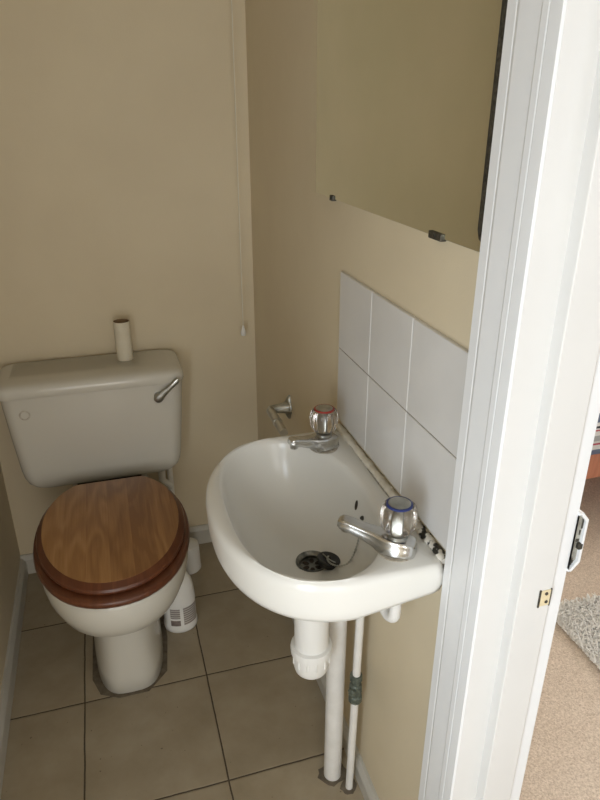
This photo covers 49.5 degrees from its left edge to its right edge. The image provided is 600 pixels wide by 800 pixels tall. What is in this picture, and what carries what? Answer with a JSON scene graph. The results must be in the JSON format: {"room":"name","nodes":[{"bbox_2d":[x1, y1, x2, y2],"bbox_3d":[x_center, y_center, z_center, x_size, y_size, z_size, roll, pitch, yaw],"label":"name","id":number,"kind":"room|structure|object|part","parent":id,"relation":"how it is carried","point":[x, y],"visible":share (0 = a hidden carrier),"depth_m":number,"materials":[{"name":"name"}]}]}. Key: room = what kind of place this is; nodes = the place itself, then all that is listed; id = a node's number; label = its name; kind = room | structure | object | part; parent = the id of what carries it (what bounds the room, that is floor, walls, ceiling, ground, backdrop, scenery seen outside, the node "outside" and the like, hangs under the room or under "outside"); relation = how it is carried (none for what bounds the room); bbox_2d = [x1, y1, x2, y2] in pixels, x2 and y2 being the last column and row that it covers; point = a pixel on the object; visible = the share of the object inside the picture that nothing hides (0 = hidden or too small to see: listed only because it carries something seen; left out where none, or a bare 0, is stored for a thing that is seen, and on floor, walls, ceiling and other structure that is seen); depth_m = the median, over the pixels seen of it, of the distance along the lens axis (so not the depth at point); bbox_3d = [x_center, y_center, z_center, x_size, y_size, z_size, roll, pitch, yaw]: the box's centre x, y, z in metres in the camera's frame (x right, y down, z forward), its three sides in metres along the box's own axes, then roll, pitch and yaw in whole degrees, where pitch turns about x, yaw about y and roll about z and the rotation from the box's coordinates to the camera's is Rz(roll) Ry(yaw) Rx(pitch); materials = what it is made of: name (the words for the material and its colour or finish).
{"room":"bathroom","nodes":[
{"label":"bathroom","id":0,"kind":"room"},
{"bbox_2d":[0,463,19,692],"bbox_3d":[-0.471,0.134,0.176,0.100,2.360,3.300,-7,25,-15],"label":"wall","id":1,"kind":"structure","parent":0,"point":[9,549],"depth_m":1.87,"materials":[{"name":"paint"}]},
{"bbox_2d":[0,559,27,798],"bbox_3d":[-0.414,1.179,0.654,0.015,0.062,3.285,-7,25,-15],"label":"baseboard","id":2,"kind":"structure","parent":1,"relation":"attached to","point":[10,668],"depth_m":1.71,"materials":[{"name":"white wood"}]},
{"bbox_2d":[0,0,257,554],"bbox_3d":[-0.581,-0.578,1.766,0.890,2.360,0.100,-7,25,-15],"label":"wall","id":3,"kind":"structure","parent":0,"point":[119,182],"depth_m":1.76,"materials":[{"name":"paint"}]},
{"bbox_2d":[20,524,211,573],"bbox_3d":[-0.516,0.485,2.197,0.790,0.068,0.015,-7,25,-15],"label":"baseboard","id":4,"kind":"structure","parent":3,"relation":"attached to","point":[201,533],"depth_m":2.23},
{"bbox_2d":[0,477,599,799],"bbox_3d":[1.416,0.712,1.912,4.490,0.126,5.400,-7,25,-15],"label":"floor","id":5,"kind":"structure","parent":0,"point":[228,713],"depth_m":1.61,"materials":[{"name":"tile"}]},
{"bbox_2d":[0,349,189,693],"bbox_3d":[-0.505,0.340,1.720,0.493,0.722,0.734,-7,25,-15],"label":"toilet","id":6,"kind":"object","parent":5,"relation":"on","point":[110,553],"visible":1,"depth_m":1.70,"materials":[{"name":"white ceramic"}]},
{"bbox_3d":[-0.582,-0.077,1.813,0.493,0.037,0.202,-7,25,-15],"label":"cistern lid","id":7,"kind":"part","parent":6,"relation":"part of","materials":[{"name":"white ceramic"}]},
{"bbox_3d":[-0.460,0.307,1.590,0.327,0.008,0.435,-7,25,-15],"label":"lid panel","id":8,"kind":"part","parent":6,"relation":"part of","materials":[{"name":"brown wood"}]},
{"bbox_3d":[-0.459,0.316,1.591,0.354,0.022,0.465,-7,25,-15],"label":"seat lid","id":9,"kind":"part","parent":6,"relation":"part of","materials":[{"name":"brown wood"}]},
{"bbox_3d":[-0.457,0.341,1.595,0.373,0.022,0.486,-7,25,-15],"label":"seat","id":10,"kind":"part","parent":6,"relation":"part of","materials":[{"name":"brown wood"}]},
{"bbox_2d":[113,319,132,360],"bbox_3d":[-0.499,-0.169,1.837,0.045,0.112,0.045,-7,25,-15],"label":"cardboard tube","id":11,"kind":"object","parent":6,"relation":"on","point":[122,333],"visible":1,"depth_m":1.82,"materials":[{"name":"brown cardboard"}]},
{"bbox_2d":[158,468,174,493],"bbox_3d":[-0.426,0.344,2.114,0.048,0.392,0.023,-14,28,-29],"label":"supply pipe","id":12,"kind":"object","parent":6,"relation":"attached to","point":[162,476],"visible":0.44,"depth_m":2.07,"materials":[{"name":"white plastic"}]},
{"bbox_3d":[-0.366,-0.028,1.788,0.074,0.070,0.023,-4,24,-8],"label":"flush lever","id":13,"kind":"part","parent":6,"relation":"part of","materials":[{"name":"silver metal"}]},
{"bbox_2d":[164,571,196,632],"bbox_3d":[-0.347,0.557,1.857,0.096,0.215,0.082,-7,25,-15],"label":"bottle","id":14,"kind":"object","parent":5,"relation":"on","point":[181,616],"visible":0.55,"depth_m":1.84,"materials":[{"name":"white plastic"}]},
{"bbox_2d":[186,537,200,574],"bbox_3d":[-0.363,0.502,2.113,0.078,0.105,0.078,-7,25,-15],"label":"plastic pot","id":15,"kind":"object","parent":5,"relation":"on","point":[193,566],"visible":0.45,"depth_m":2.09,"materials":[{"name":"white plastic"}]},
{"bbox_3d":[-0.363,0.460,2.094,0.068,0.013,0.068,-7,25,-15],"label":"lid","id":16,"kind":"part","parent":15,"relation":"part of","materials":[{"name":"white plastic"}]},
{"bbox_2d":[324,621,346,780],"bbox_3d":[0.074,0.583,1.351,0.047,0.580,0.047,-7,25,-15],"label":"pipe","id":17,"kind":"object","parent":5,"relation":"on","point":[335,673],"visible":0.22,"depth_m":1.36,"materials":[{"name":"white plastic"}]},
{"bbox_2d":[346,617,363,789],"bbox_3d":[0.111,0.581,1.307,0.028,0.620,0.035,10,26,22],"label":"supply pipe","id":18,"kind":"object","parent":5,"relation":"on","point":[355,687],"visible":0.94,"depth_m":1.31,"materials":[{"name":"white metal"}]},
{"bbox_2d":[556,592,599,668],"bbox_3d":[1.312,0.783,1.570,0.912,0.024,1.134,-7,25,-15],"label":"rug","id":19,"kind":"object","parent":5,"relation":"on","point":[580,619],"visible":0.94,"depth_m":1.88,"materials":[{"name":"grey carpet"}]},
{"bbox_2d":[586,454,599,478],"bbox_3d":[1.687,-0.225,2.757,2.010,0.894,0.925,-7,25,-15],"label":"bed","id":20,"kind":"object","parent":5,"relation":"on","point":[593,471],"visible":0.02,"depth_m":2.20,"materials":[{"name":"brown wood"}]},
{"bbox_3d":[1.687,-0.158,2.784,1.910,0.159,0.860,-7,25,-15],"label":"mattress","id":21,"kind":"object","parent":20,"relation":"on","visible":0},
{"bbox_2d":[591,413,599,454],"bbox_3d":[1.488,-0.170,2.708,1.490,0.201,0.967,-7,25,-15],"label":"duvet","id":22,"kind":"object","parent":21,"relation":"on","point":[596,444],"visible":0.03,"depth_m":2.13,"materials":[{"name":"fabric"}]},
{"bbox_2d":[245,0,479,799],"bbox_3d":[0.350,0.033,0.401,0.035,2.360,3.500,-7,25,-15],"label":"wall","id":23,"kind":"structure","parent":0,"point":[303,240],"depth_m":1.33,"materials":[{"name":"paint"}]},
{"bbox_2d":[266,395,291,435],"bbox_3d":[-0.041,0.046,1.641,0.067,0.068,0.159,-7,25,-15],"label":"toilet roll holder","id":24,"kind":"object","parent":23,"relation":"attached to","point":[285,407],"visible":0.98,"depth_m":1.67,"materials":[{"name":"silver metal"}]},
{"bbox_3d":[-0.061,0.023,1.692,0.058,0.036,0.038,-7,25,-15],"label":"arm","id":25,"kind":"part","parent":24,"relation":"part of","materials":[{"name":"silver metal"}]},
{"bbox_3d":[-0.032,0.019,1.701,0.013,0.068,0.038,-7,25,-15],"label":"wall plate","id":26,"kind":"part","parent":24,"relation":"part of","materials":[{"name":"silver metal"}]},
{"bbox_2d":[206,429,443,621],"bbox_3d":[-0.002,0.232,1.106,0.300,0.158,0.455,-7,25,-15],"label":"washbasin","id":27,"kind":"object","parent":23,"relation":"attached to","point":[272,507],"visible":0.84,"depth_m":1.12,"materials":[{"name":"white ceramic"}]},
{"bbox_2d":[290,619,331,679],"bbox_3d":[0.025,0.399,1.203,0.079,0.242,0.106,7,25,15],"label":"trap","id":28,"kind":"object","parent":27,"relation":"attached to","point":[311,643],"visible":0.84,"depth_m":1.18,"materials":[{"name":"white plastic"}]},
{"bbox_2d":[287,404,338,453],"bbox_3d":[0.024,0.054,1.208,0.103,0.082,0.055,-7,25,-15],"label":"tap","id":29,"kind":"object","parent":27,"relation":"on","point":[323,417],"visible":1,"depth_m":1.20,"materials":[{"name":"silver metal"}]},
{"bbox_2d":[317,516,363,569],"bbox_3d":[0.071,0.246,1.102,0.082,0.090,0.049,-1,24,-3],"label":"plug","id":30,"kind":"object","parent":27,"relation":"on","point":[326,560],"visible":0.91,"depth_m":1.11,"materials":[{"name":"black rubber"}]},
{"bbox_2d":[337,496,417,561],"bbox_3d":[0.111,0.176,0.936,0.116,0.082,0.054,9,26,19],"label":"tap","id":31,"kind":"object","parent":27,"relation":"on","point":[393,540],"visible":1,"depth_m":0.92,"materials":[{"name":"silver metal"}]},
{"bbox_2d":[337,423,419,521],"bbox_3d":[0.128,0.121,1.156,0.019,0.012,0.350,-7,25,-15],"label":"bead","id":32,"kind":"object","parent":27,"relation":"on","point":[366,461],"visible":0.77,"depth_m":1.16},
{"bbox_2d":[380,604,401,622],"bbox_3d":[0.139,0.306,1.017,0.018,0.090,0.059,-10,26,-21],"label":"pipe","id":33,"kind":"object","parent":27,"relation":"attached to","point":[392,615],"visible":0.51,"depth_m":1.00,"materials":[{"name":"white plastic"}]},
{"bbox_2d":[415,521,445,563],"bbox_3d":[0.192,0.209,0.959,0.019,0.012,0.093,-7,25,-15],"label":"bead","id":34,"kind":"object","parent":27,"relation":"on","point":[421,530],"visible":0.87,"depth_m":0.95},
{"bbox_2d":[292,618,378,799],"bbox_3d":[0.033,0.689,1.760,0.015,0.052,1.225,-7,25,-15],"label":"baseboard","id":35,"kind":"structure","parent":23,"relation":"attached to","point":[364,781],"depth_m":1.45,"materials":[{"name":"white wood"}]},
{"bbox_2d":[337,271,468,549],"bbox_3d":[0.145,-0.009,1.052,0.006,0.297,0.472,-7,25,-15],"label":"tile backsplash","id":36,"kind":"structure","parent":23,"relation":"attached to","point":[401,380],"depth_m":1.00,"materials":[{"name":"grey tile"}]},
{"bbox_2d":[316,0,507,251],"bbox_3d":[0.120,-0.605,0.866,0.010,0.706,0.624,-7,25,-15],"label":"wall mirror","id":37,"kind":"object","parent":23,"relation":"attached to","point":[407,90],"visible":0.96,"depth_m":0.86,"materials":[{"name":"mirror"}]},
{"bbox_2d":[418,0,566,799],"bbox_3d":[0.220,0.023,0.767,0.021,2.080,0.096,-7,25,-15],"label":"trim","id":38,"kind":"structure","parent":23,"relation":"attached to","point":[533,31],"depth_m":0.72,"materials":[{"name":"white wood"}]},
{"bbox_2d":[452,0,599,799],"bbox_3d":[0.398,0.214,0.413,0.126,2.020,0.802,-7,25,-15],"label":"door frame","id":39,"kind":"structure","parent":23,"relation":"in","point":[558,348],"depth_m":0.72,"materials":[{"name":"white wood"}]},
{"bbox_3d":[0.309,0.250,0.822,0.015,0.024,0.001,-7,25,-15],"label":"strike plate","id":40,"kind":"part","parent":39,"relation":"part of","materials":[{"name":"gold metal"}]},
{"bbox_3d":[0.170,-0.264,1.066,0.038,2.360,5.400,-7,25,-15],"label":"wall","id":41,"kind":"structure","parent":0,"visible":0},
{"bbox_2d":[510,350,599,799],"bbox_3d":[0.313,0.017,0.779,0.021,2.080,0.096,-7,25,-15],"label":"trim","id":42,"kind":"structure","parent":41,"relation":"attached to","point":[593,411],"depth_m":0.82,"materials":[{"name":"white wood"}]},
{"bbox_3d":[-0.059,-1.039,-0.214,0.960,0.100,3.500,-7,25,-15],"label":"ceiling","id":43,"kind":"structure","parent":0,"visible":0},
{"bbox_2d":[231,0,245,335],"bbox_3d":[-0.168,-0.929,1.630,0.070,1.608,0.070,-7,25,-15],"label":"pull cord","id":44,"kind":"object","parent":43,"relation":"hanging from","point":[243,332],"visible":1,"depth_m":1.77,"materials":[{"name":"white fabric"}]},
{"bbox_3d":[-0.170,-0.209,1.952,0.016,0.031,0.015,-7,25,-15],"label":"cord knob","id":45,"kind":"part","parent":44,"relation":"part of","materials":[{"name":"white plastic"}]}
]}

